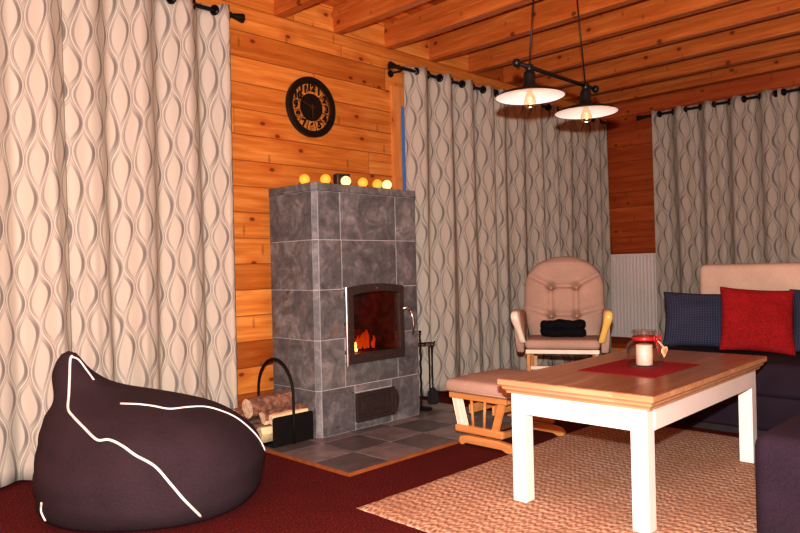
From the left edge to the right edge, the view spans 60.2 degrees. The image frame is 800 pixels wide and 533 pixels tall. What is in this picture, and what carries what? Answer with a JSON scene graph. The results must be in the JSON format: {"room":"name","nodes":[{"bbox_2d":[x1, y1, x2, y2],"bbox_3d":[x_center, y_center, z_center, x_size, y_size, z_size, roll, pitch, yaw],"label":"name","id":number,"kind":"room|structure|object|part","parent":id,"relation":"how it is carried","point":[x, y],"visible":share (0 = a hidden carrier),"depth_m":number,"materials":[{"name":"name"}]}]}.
{"room":"living room","nodes":[
{"label":"living room","id":0,"kind":"room"},
{"bbox_2d":[0,391,758,532],"bbox_3d":[1.585,1.017,2.393,6.550,0.100,8.600,-1,0,45],"label":"floor","id":1,"kind":"structure","parent":0,"point":[291,496],"depth_m":3.06,"materials":[{"name":"red carpet"}]},
{"bbox_2d":[32,351,265,531],"bbox_3d":[-1.087,0.698,3.030,0.957,0.667,0.854,-1,0,0],"label":"bean bag","id":2,"kind":"object","parent":1,"relation":"on","point":[110,456],"visible":1,"depth_m":2.73,"materials":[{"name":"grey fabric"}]},
{"bbox_2d":[264,399,511,476],"bbox_3d":[-0.121,1.002,4.298,1.205,0.018,1.570,-1,0,45],"label":"hearth","id":3,"kind":"object","parent":1,"relation":"on","point":[355,452],"visible":0.42,"depth_m":3.89,"materials":[{"name":"tile"}]},
{"bbox_2d":[257,358,313,447],"bbox_3d":[-0.728,0.770,4.036,0.365,0.474,0.280,-1,0,45],"label":"basket","id":4,"kind":"object","parent":3,"relation":"on","point":[293,428],"visible":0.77,"depth_m":3.91,"materials":[{"name":"black metal"}]},
{"bbox_2d":[249,418,260,423],"bbox_3d":[-0.863,0.947,4.053,0.336,0.102,0.100,-1,0,-44],"label":"log","id":5,"kind":"object","parent":4,"relation":"in","point":[258,420],"visible":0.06,"depth_m":4.04,"materials":[{"name":"brown wood"}]},
{"bbox_2d":[232,407,259,420],"bbox_3d":[-0.850,0.850,4.045,0.090,0.103,0.316,-1,0,45],"label":"log","id":6,"kind":"object","parent":5,"relation":"on","point":[239,410],"visible":0.14,"depth_m":3.95,"materials":[{"name":"brown wood"}]},
{"bbox_2d":[242,390,295,418],"bbox_3d":[-0.760,0.799,4.015,0.296,0.123,0.118,-1,0,-45],"label":"log","id":7,"kind":"object","parent":6,"relation":"on","point":[251,407],"visible":0.81,"depth_m":3.95,"materials":[{"name":"brown wood"}]},
{"bbox_2d":[252,422,270,429],"bbox_3d":[-0.760,0.945,4.001,0.316,0.096,0.102,0,-1,-41],"label":"log","id":8,"kind":"object","parent":4,"relation":"in","point":[256,425],"visible":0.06,"depth_m":3.94,"materials":[{"name":"brown wood"}]},
{"bbox_2d":[257,425,272,442],"bbox_3d":[-0.674,0.939,3.946,0.304,0.097,0.080,-1,0,-42],"label":"log","id":9,"kind":"object","parent":4,"relation":"in","point":[266,433],"visible":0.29,"depth_m":3.85,"materials":[{"name":"brown wood"}]},
{"bbox_2d":[259,403,306,424],"bbox_3d":[-0.672,0.847,3.980,0.285,0.083,0.067,-1,0,-42],"label":"log","id":10,"kind":"object","parent":9,"relation":"on","point":[264,416],"visible":0.59,"depth_m":3.93,"materials":[{"name":"brown wood"}]},
{"bbox_2d":[269,408,308,424],"bbox_3d":[-0.632,0.857,3.957,0.051,0.057,0.264,-1,0,42],"label":"log","id":11,"kind":"object","parent":9,"relation":"on","point":[272,416],"visible":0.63,"depth_m":3.92,"materials":[{"name":"brown wood"}]},
{"bbox_3d":[-0.723,1.003,4.036,0.330,0.006,0.280,-1,0,45],"label":"plate","id":12,"kind":"part","parent":4,"relation":"part of","materials":[{"name":"black metal"}]},
{"bbox_3d":[-0.728,0.770,4.036,0.365,0.474,0.016,-1,0,45],"label":"handle","id":13,"kind":"part","parent":4,"relation":"part of","materials":[{"name":"black metal"}]},
{"bbox_3d":[-0.605,0.921,3.917,0.006,0.165,0.280,-1,0,45],"label":"panel","id":14,"kind":"part","parent":4,"relation":"part of","materials":[{"name":"black metal"}]},
{"bbox_2d":[269,182,419,437],"bbox_3d":[-0.311,0.252,4.450,0.508,1.493,0.888,-1,0,45],"label":"fireplace","id":15,"kind":"object","parent":3,"relation":"on","point":[343,257],"visible":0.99,"depth_m":4.21,"materials":[{"name":"grey stone"}]},
{"bbox_2d":[299,174,309,183],"bbox_3d":[-0.572,-0.520,4.128,0.064,0.064,0.064,-1,0,45],"label":"light","id":16,"kind":"object","parent":15,"relation":"on","point":[303,178],"visible":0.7,"depth_m":4.10,"materials":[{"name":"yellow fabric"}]},
{"bbox_2d":[320,174,330,182],"bbox_3d":[-0.448,-0.523,4.146,0.064,0.064,0.064,-1,0,45],"label":"light","id":17,"kind":"object","parent":15,"relation":"on","point":[325,178],"visible":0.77,"depth_m":4.12,"materials":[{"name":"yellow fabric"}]},
{"bbox_2d":[333,173,349,183],"bbox_3d":[-0.368,-0.539,4.355,0.090,0.088,0.060,-1,0,-28],"label":"box","id":18,"kind":"object","parent":15,"relation":"on","point":[337,177],"visible":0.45,"depth_m":4.34,"materials":[{"name":"brown wood"}]},
{"bbox_2d":[341,176,350,184],"bbox_3d":[-0.334,-0.526,4.254,0.064,0.064,0.064,-1,0,45],"label":"light","id":19,"kind":"object","parent":15,"relation":"on","point":[345,180],"visible":0.8,"depth_m":4.23,"materials":[{"name":"beige fabric"}]},
{"bbox_3d":[-0.318,0.363,4.141,0.018,0.477,0.018,-1,0,45],"label":"hinge rod","id":20,"kind":"part","parent":15,"relation":"part of","materials":[{"name":"metal"}]},
{"bbox_2d":[358,178,367,186],"bbox_3d":[-0.235,-0.528,4.354,0.064,0.064,0.064,-1,0,45],"label":"light","id":21,"kind":"object","parent":15,"relation":"on","point":[362,181],"visible":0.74,"depth_m":4.33,"materials":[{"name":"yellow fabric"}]},
{"bbox_2d":[354,329,374,348],"bbox_3d":[-0.240,0.467,4.420,0.056,0.125,0.189,-1,0,45],"label":"flame","id":22,"kind":"object","parent":15,"relation":"in","point":[363,341],"visible":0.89,"depth_m":4.41,"materials":[{"name":"orange"}]},
{"bbox_3d":[-0.161,0.861,4.325,0.046,0.178,0.327,-1,0,45],"label":"ash door","id":23,"kind":"part","parent":15,"relation":"part of","materials":[{"name":"brown metal"}]},
{"bbox_3d":[-0.149,0.346,4.319,0.027,0.480,0.480,-1,0,45],"label":"fire door","id":24,"kind":"part","parent":15,"relation":"part of","materials":[{"name":"brown metal"}]},
{"bbox_2d":[372,179,381,187],"bbox_3d":[-0.146,-0.530,4.447,0.064,0.064,0.064,-1,0,45],"label":"light","id":25,"kind":"object","parent":15,"relation":"on","point":[377,183],"visible":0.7,"depth_m":4.42,"materials":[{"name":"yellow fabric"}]},
{"bbox_2d":[382,180,391,188],"bbox_3d":[-0.086,-0.531,4.498,0.064,0.064,0.064,-1,0,45],"label":"light","id":26,"kind":"object","parent":15,"relation":"on","point":[387,184],"visible":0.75,"depth_m":4.47,"materials":[{"name":"beige fabric"}]},
{"bbox_3d":[-0.021,0.858,4.434,0.012,0.166,0.036,-1,0,45],"label":"ash door handle","id":27,"kind":"part","parent":15,"relation":"part of","materials":[{"name":"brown metal"}]},
{"bbox_3d":[0.055,0.350,4.491,0.084,0.184,0.026,-1,0,-13],"label":"door handle","id":28,"kind":"part","parent":15,"relation":"part of","materials":[{"name":"metal"}]},
{"bbox_3d":[-0.333,0.503,4.427,0.066,0.061,0.246,-1,0,38],"label":"log","id":29,"kind":"object","parent":15,"relation":"in","visible":0},
{"bbox_2d":[354,329,361,337],"bbox_3d":[-0.324,0.444,4.495,0.055,0.058,0.265,-1,0,22],"label":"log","id":30,"kind":"object","parent":29,"relation":"on","point":[357,332],"visible":0.3,"depth_m":4.55,"materials":[{"name":"brown wood"}]},
{"bbox_2d":[418,330,434,411],"bbox_3d":[0.157,0.715,4.774,0.175,0.546,0.149,-1,0,9],"label":"stand","id":31,"kind":"object","parent":3,"relation":"on","point":[422,408],"visible":0.91,"depth_m":4.77,"materials":[{"name":"black metal"}]},
{"bbox_2d":[428,346,430,403],"bbox_3d":[0.212,0.754,4.809,0.014,0.400,0.030,-1,0,45],"label":"poker","id":32,"kind":"object","parent":31,"relation":"hanging from","point":[428,346],"visible":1,"depth_m":4.80,"materials":[{"name":"black metal"}]},
{"bbox_2d":[427,342,438,403],"bbox_3d":[0.226,0.742,4.808,0.083,0.432,0.016,-1,0,-5],"label":"shovel","id":33,"kind":"object","parent":31,"relation":"hanging from","point":[433,393],"visible":1,"depth_m":4.80,"materials":[{"name":"black metal"}]},
{"bbox_2d":[443,368,565,453],"bbox_3d":[0.608,0.809,3.988,0.475,0.368,0.564,-1,0,45],"label":"ottoman","id":34,"kind":"object","parent":1,"relation":"on","point":[482,387],"visible":0.53,"depth_m":3.84,"materials":[{"name":"brown wood"}]},
{"bbox_3d":[0.602,0.725,3.992,0.400,0.032,0.514,-1,0,45],"label":"frame","id":35,"kind":"part","parent":34,"relation":"part of","materials":[{"name":"brown wood"}]},
{"bbox_3d":[0.440,0.909,3.812,0.333,0.042,0.036,-1,0,45],"label":"swing rail","id":36,"kind":"part","parent":34,"relation":"part of","materials":[{"name":"brown wood"}]},
{"bbox_3d":[0.785,0.902,4.160,0.333,0.042,0.036,-1,0,45],"label":"swing rail","id":37,"kind":"part","parent":34,"relation":"part of","materials":[{"name":"brown wood"}]},
{"bbox_2d":[357,425,756,532],"bbox_3d":[1.419,0.965,2.810,2.379,0.010,2.167,-1,0,45],"label":"jute rug","id":38,"kind":"object","parent":1,"relation":"on","point":[583,477],"visible":0.73,"depth_m":2.99,"materials":[{"name":"beige wicker"}]},
{"bbox_2d":[497,347,766,532],"bbox_3d":[1.110,0.711,3.142,0.672,0.512,1.305,-1,0,44],"label":"coffee table","id":39,"kind":"object","parent":38,"relation":"on","point":[641,406],"visible":0.91,"depth_m":2.80,"materials":[{"name":"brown wood"}]},
{"bbox_3d":[0.517,0.754,2.901,0.064,0.452,0.064,-1,0,44],"label":"leg","id":40,"kind":"part","parent":39,"relation":"part of","materials":[{"name":"white paint"}]},
{"bbox_3d":[1.104,0.487,3.142,0.672,0.056,1.305,-1,0,44],"label":"moulding","id":41,"kind":"part","parent":39,"relation":"part of","materials":[{"name":"brown wood"}]},
{"bbox_2d":[578,358,699,377],"bbox_3d":[1.077,0.453,3.102,0.350,0.002,0.470,-1,0,45],"label":"mat","id":42,"kind":"object","parent":39,"relation":"on","point":[620,367],"visible":0.9,"depth_m":3.06,"materials":[{"name":"red fabric"}]},
{"bbox_2d":[626,329,667,367],"bbox_3d":[1.107,0.368,3.108,0.173,0.164,0.160,-1,0,45],"label":"candle jar","id":43,"kind":"object","parent":42,"relation":"on","point":[654,338],"visible":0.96,"depth_m":3.07,"materials":[{"name":"clear glass"}]},
{"bbox_2d":[636,344,652,365],"bbox_3d":[1.101,0.393,3.109,0.072,0.098,0.072,-1,0,45],"label":"candle","id":44,"kind":"object","parent":43,"relation":"in","point":[644,352],"visible":1,"depth_m":3.08,"materials":[{"name":"white wax"}]},
{"bbox_3d":[0.895,0.745,2.538,0.064,0.452,0.064,-1,0,44],"label":"leg","id":45,"kind":"part","parent":39,"relation":"part of","materials":[{"name":"white paint"}]},
{"bbox_3d":[1.704,0.727,3.382,0.064,0.452,0.064,-1,0,44],"label":"leg","id":46,"kind":"part","parent":39,"relation":"part of","materials":[{"name":"white paint"}]},
{"bbox_2d":[510,256,612,370],"bbox_3d":[1.219,0.457,5.150,0.697,1.071,0.742,-1,0,16],"label":"glider chair","id":47,"kind":"object","parent":1,"relation":"on","point":[562,287],"visible":0.91,"depth_m":5.25,"materials":[{"name":"brown wood"}]},
{"bbox_3d":[0.842,0.431,4.906,0.112,0.232,0.050,-1,0,-20],"label":"arm post","id":48,"kind":"part","parent":47,"relation":"part of","materials":[{"name":"brown wood"}]},
{"bbox_3d":[0.926,0.706,4.959,0.026,0.162,0.026,-1,0,16],"label":"post","id":49,"kind":"part","parent":47,"relation":"part of","materials":[{"name":"brown wood"}]},
{"bbox_2d":[525,335,599,349],"bbox_3d":[1.210,0.553,5.112,0.524,0.068,0.500,-1,0,16],"label":"seat cushion","id":50,"kind":"object","parent":47,"relation":"on","point":[534,342],"depth_m":4.90,"materials":[{"name":"beige fabric"}]},
{"bbox_2d":[540,319,585,336],"bbox_3d":[1.201,0.452,5.088,0.333,0.130,0.155,-1,0,16],"label":"folded blanket","id":51,"kind":"object","parent":47,"relation":"on","point":[558,327],"visible":1,"depth_m":5.04,"materials":[{"name":"black fabric"}]},
{"bbox_3d":[1.147,0.604,4.883,0.510,0.031,0.025,-1,0,16],"label":"rail","id":52,"kind":"part","parent":47,"relation":"part of","materials":[{"name":"brown wood"}]},
{"bbox_2d":[524,256,603,336],"bbox_3d":[1.269,0.247,5.346,0.600,0.670,0.173,-1,-15,16],"label":"cushion","id":53,"kind":"object","parent":47,"relation":"on","point":[562,287],"depth_m":5.29,"materials":[{"name":"beige fabric"}]},
{"bbox_3d":[1.411,0.418,4.746,0.050,0.232,0.112,-1,0,-39],"label":"arm post","id":54,"kind":"part","parent":47,"relation":"part of","materials":[{"name":"yellow wood"}]},
{"bbox_2d":[668,262,799,532],"bbox_3d":[2.572,0.459,2.885,3.620,0.972,2.795,-1,0,45],"label":"sofa","id":55,"kind":"object","parent":1,"relation":"on","point":[777,446],"visible":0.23,"depth_m":3.79,"materials":[{"name":"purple fabric"}]},
{"bbox_2d":[663,292,721,346],"bbox_3d":[2.009,0.350,4.519,0.549,0.370,0.208,-1,0,21],"label":"throw cushion","id":56,"kind":"object","parent":55,"relation":"on","point":[691,319],"visible":0.61,"depth_m":4.49,"materials":[{"name":"blue fabric"}]},
{"bbox_2d":[668,346,799,399],"bbox_3d":[2.217,0.625,4.221,1.210,0.190,0.860,-1,0,45],"label":"seat cushion","id":57,"kind":"object","parent":55,"relation":"on","point":[778,378],"depth_m":3.81,"materials":[{"name":"purple fabric"}]},
{"bbox_3d":[3.473,0.319,3.753,3.555,0.732,0.230,-1,0,45],"label":"backrest","id":58,"kind":"part","parent":55,"relation":"part of","materials":[{"name":"beige fabric"}]},
{"bbox_2d":[719,287,795,354],"bbox_3d":[2.184,0.329,4.224,0.442,0.413,0.205,-1,0,19],"label":"throw cushion","id":59,"kind":"object","parent":55,"relation":"on","point":[752,320],"visible":1,"depth_m":4.18,"materials":[{"name":"red fabric"}]},
{"bbox_2d":[790,289,799,351],"bbox_3d":[2.594,0.323,4.104,0.478,0.373,0.207,-1,0,30],"label":"throw cushion","id":60,"kind":"object","parent":55,"relation":"on","point":[796,302],"visible":0.67,"depth_m":4.18,"materials":[{"name":"blue fabric"}]},
{"bbox_2d":[222,0,600,406],"bbox_3d":[-0.759,-0.404,4.681,0.150,2.860,8.600,-1,0,45],"label":"wall","id":61,"kind":"structure","parent":0,"point":[268,152],"depth_m":4.56,"materials":[{"name":"brown wood"}]},
{"bbox_2d":[196,3,244,22],"bbox_3d":[-1.800,-1.490,3.441,0.150,0.073,2.293,-1,0,45],"label":"curtain rod","id":62,"kind":"object","parent":61,"relation":"attached to","point":[240,17],"visible":0.5,"depth_m":4.16,"materials":[{"name":"black metal"}]},
{"bbox_2d":[0,0,71,487],"bbox_3d":[-2.034,-0.244,3.099,0.124,2.582,1.055,-1,0,45],"label":"curtain","id":63,"kind":"object","parent":62,"relation":"hanging from","point":[35,297],"visible":0.9,"depth_m":3.36,"materials":[{"name":"fabric"}]},
{"bbox_2d":[61,0,237,408],"bbox_3d":[-1.345,-0.259,3.801,0.120,2.582,0.938,-1,0,45],"label":"curtain","id":64,"kind":"object","parent":62,"relation":"hanging from","point":[147,83],"visible":0.84,"depth_m":3.75,"materials":[{"name":"fabric"}]},
{"bbox_2d":[274,0,321,17],"bbox_3d":[1.453,-1.798,2.331,6.350,0.184,0.078,-1,0,45],"label":"ceiling beam","id":65,"kind":"structure","parent":61,"relation":"attached to","point":[282,8],"depth_m":4.44,"materials":[{"name":"brown wood"}]},
{"bbox_2d":[285,76,335,137],"bbox_3d":[-0.605,-1.090,4.722,0.034,0.412,0.412,-1,0,45],"label":"wall clock","id":66,"kind":"object","parent":61,"relation":"attached to","point":[310,104],"visible":1,"depth_m":4.71,"materials":[{"name":"black metal"}]},
{"bbox_2d":[333,0,430,34],"bbox_3d":[1.808,-1.805,2.690,6.350,0.184,0.078,-1,0,45],"label":"ceiling beam","id":67,"kind":"structure","parent":61,"relation":"attached to","point":[351,15],"depth_m":4.68,"materials":[{"name":"brown wood"}]},
{"bbox_2d":[390,85,405,189],"bbox_3d":[0.936,-0.286,6.293,0.048,2.240,2.818,-1,0,45],"label":"window","id":68,"kind":"structure","parent":61,"relation":"in","point":[396,93],"depth_m":5.32,"materials":[{"name":"brown wood"}]},
{"bbox_3d":[0.934,-0.286,6.295,0.006,2.050,2.628,-1,0,45],"label":"pane","id":69,"kind":"part","parent":68,"relation":"part of","materials":[{"name":"blue glass"}]},
{"bbox_2d":[195,0,601,117],"bbox_3d":[-0.730,-1.611,4.627,0.012,0.072,8.400,-1,0,45],"label":"trim","id":70,"kind":"structure","parent":61,"relation":"attached to","point":[250,14],"depth_m":5.04,"materials":[{"name":"brown wood"}]},
{"bbox_2d":[384,0,536,49],"bbox_3d":[2.163,-1.813,3.049,6.350,0.184,0.078,-1,0,45],"label":"ceiling beam","id":71,"kind":"structure","parent":61,"relation":"attached to","point":[447,15],"depth_m":4.86,"materials":[{"name":"brown wood"}]},
{"bbox_2d":[387,61,609,124],"bbox_3d":[1.059,-1.511,6.331,0.150,0.073,3.324,-1,0,45],"label":"curtain rod","id":72,"kind":"object","parent":61,"relation":"attached to","point":[391,65],"visible":0.52,"depth_m":5.29,"materials":[{"name":"black metal"}]},
{"bbox_2d":[403,66,500,395],"bbox_3d":[0.480,-0.278,5.645,0.138,2.540,1.110,-1,0,45],"label":"curtain","id":73,"kind":"object","parent":72,"relation":"hanging from","point":[450,127],"visible":0.92,"depth_m":5.52,"materials":[{"name":"fabric"}]},
{"bbox_2d":[494,89,610,370],"bbox_3d":[1.534,-0.300,6.714,0.130,2.540,2.012,-1,0,44],"label":"curtain","id":74,"kind":"object","parent":72,"relation":"hanging from","point":[552,185],"visible":0.71,"depth_m":6.45,"materials":[{"name":"fabric"}]},
{"bbox_2d":[429,0,640,62],"bbox_3d":[2.518,-1.821,3.408,6.350,0.184,0.078,-1,0,45],"label":"ceiling beam","id":75,"kind":"structure","parent":61,"relation":"attached to","point":[516,23],"depth_m":5.03,"materials":[{"name":"brown wood"}]},
{"bbox_2d":[468,0,742,73],"bbox_3d":[2.873,-1.829,3.767,6.350,0.184,0.078,-1,0,45],"label":"ceiling beam","id":76,"kind":"structure","parent":61,"relation":"attached to","point":[643,13],"depth_m":5.15,"materials":[{"name":"brown wood"}]},
{"bbox_2d":[503,0,799,83],"bbox_3d":[3.228,-1.836,4.126,6.350,0.184,0.078,-1,0,45],"label":"ceiling beam","id":77,"kind":"structure","parent":61,"relation":"attached to","point":[744,12],"depth_m":5.29,"materials":[{"name":"brown wood"}]},
{"bbox_2d":[535,12,799,87],"bbox_3d":[3.583,-1.844,4.485,6.350,0.184,0.078,-1,0,45],"label":"ceiling beam","id":78,"kind":"structure","parent":61,"relation":"attached to","point":[785,25],"depth_m":5.67,"materials":[{"name":"brown wood"}]},
{"bbox_2d":[562,33,799,100],"bbox_3d":[3.939,-1.852,4.844,6.350,0.184,0.078,-1,0,45],"label":"ceiling beam","id":79,"kind":"structure","parent":61,"relation":"attached to","point":[787,44],"depth_m":6.11,"materials":[{"name":"brown wood"}]},
{"bbox_2d":[591,51,799,103],"bbox_3d":[4.294,-1.860,5.203,6.350,0.184,0.078,-1,0,45],"label":"ceiling beam","id":80,"kind":"structure","parent":61,"relation":"attached to","point":[792,60],"depth_m":6.55,"materials":[{"name":"brown wood"}]},
{"bbox_2d":[319,0,541,37],"bbox_3d":[1.516,-1.942,2.398,6.550,0.100,8.600,-1,0,45],"label":"ceiling","id":81,"kind":"structure","parent":0,"point":[332,3],"depth_m":5.00,"materials":[{"name":"brown wood"}]},
{"bbox_2d":[495,0,618,120],"bbox_3d":[0.807,-1.230,3.534,0.336,0.917,0.869,-1,0,45],"label":"pendant lamp","id":82,"kind":"object","parent":81,"relation":"hanging from","point":[530,93],"visible":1,"depth_m":3.48,"materials":[{"name":"metal"}]},
{"bbox_2d":[523,64,536,104],"bbox_3d":[0.628,-0.873,3.344,0.080,0.211,0.080,-1,0,45],"label":"socket","id":83,"kind":"object","parent":82,"relation":"attached to","point":[529,77],"depth_m":3.32,"materials":[{"name":"metal"}]},
{"bbox_3d":[0.629,-0.844,3.344,0.336,0.048,0.336,-1,0,45],"label":"lamp shade","id":84,"kind":"part","parent":82,"relation":"part of","materials":[{"name":"metal"}]},
{"bbox_3d":[0.653,-1.316,3.380,0.007,0.699,0.107,-1,0,45],"label":"cord","id":85,"kind":"part","parent":82,"relation":"part of","materials":[{"name":"metal"}]},
{"bbox_3d":[0.958,-1.323,3.688,0.007,0.699,0.107,-1,0,45],"label":"cord","id":86,"kind":"part","parent":82,"relation":"part of","materials":[{"name":"metal"}]},
{"bbox_2d":[579,83,592,120],"bbox_3d":[1.003,-0.881,3.723,0.080,0.211,0.080,-1,0,45],"label":"socket","id":87,"kind":"object","parent":82,"relation":"attached to","point":[585,94],"depth_m":3.70,"materials":[{"name":"metal"}]},
{"bbox_3d":[1.004,-0.852,3.723,0.336,0.048,0.336,-1,0,45],"label":"lamp shade","id":88,"kind":"part","parent":82,"relation":"part of","materials":[{"name":"metal"}]},
{"bbox_2d":[601,67,799,348],"bbox_3d":[4.592,-0.529,5.399,6.450,2.860,0.150,-1,0,45],"label":"wall","id":89,"kind":"structure","parent":0,"point":[629,140],"depth_m":7.32,"materials":[{"name":"brown wood"}]},
{"bbox_2d":[611,347,625,352],"bbox_3d":[4.530,0.868,5.371,6.350,0.070,0.020,-1,0,45],"label":"baseboard","id":90,"kind":"structure","parent":89,"relation":"attached to","point":[612,349],"depth_m":7.51,"materials":[{"name":"brown wood"}]},
{"bbox_2d":[611,253,657,348],"bbox_3d":[2.486,0.409,7.334,0.608,1.090,0.086,-1,0,45],"label":"radiator","id":91,"kind":"object","parent":89,"relation":"attached to","point":[633,276],"visible":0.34,"depth_m":7.30,"materials":[{"name":"white metal"}]},
{"bbox_2d":[636,88,799,120],"bbox_3d":[3.777,-1.569,5.969,3.574,0.073,0.150,-1,0,45],"label":"curtain rod","id":92,"kind":"object","parent":89,"relation":"attached to","point":[638,117],"visible":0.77,"depth_m":6.62,"materials":[{"name":"black metal"}]},
{"bbox_2d":[651,90,780,348],"bbox_3d":[3.050,-0.333,6.644,1.202,2.534,0.131,-1,0,45],"label":"curtain","id":93,"kind":"object","parent":92,"relation":"hanging from","point":[716,168],"visible":0.66,"depth_m":6.64,"materials":[{"name":"fabric"}]},
{"bbox_2d":[777,86,799,262],"bbox_3d":[4.198,-0.362,5.510,2.090,2.534,0.114,-1,0,44],"label":"curtain","id":94,"kind":"object","parent":92,"relation":"hanging from","point":[788,103],"visible":0.71,"depth_m":6.21,"materials":[{"name":"fabric"}]}
]}

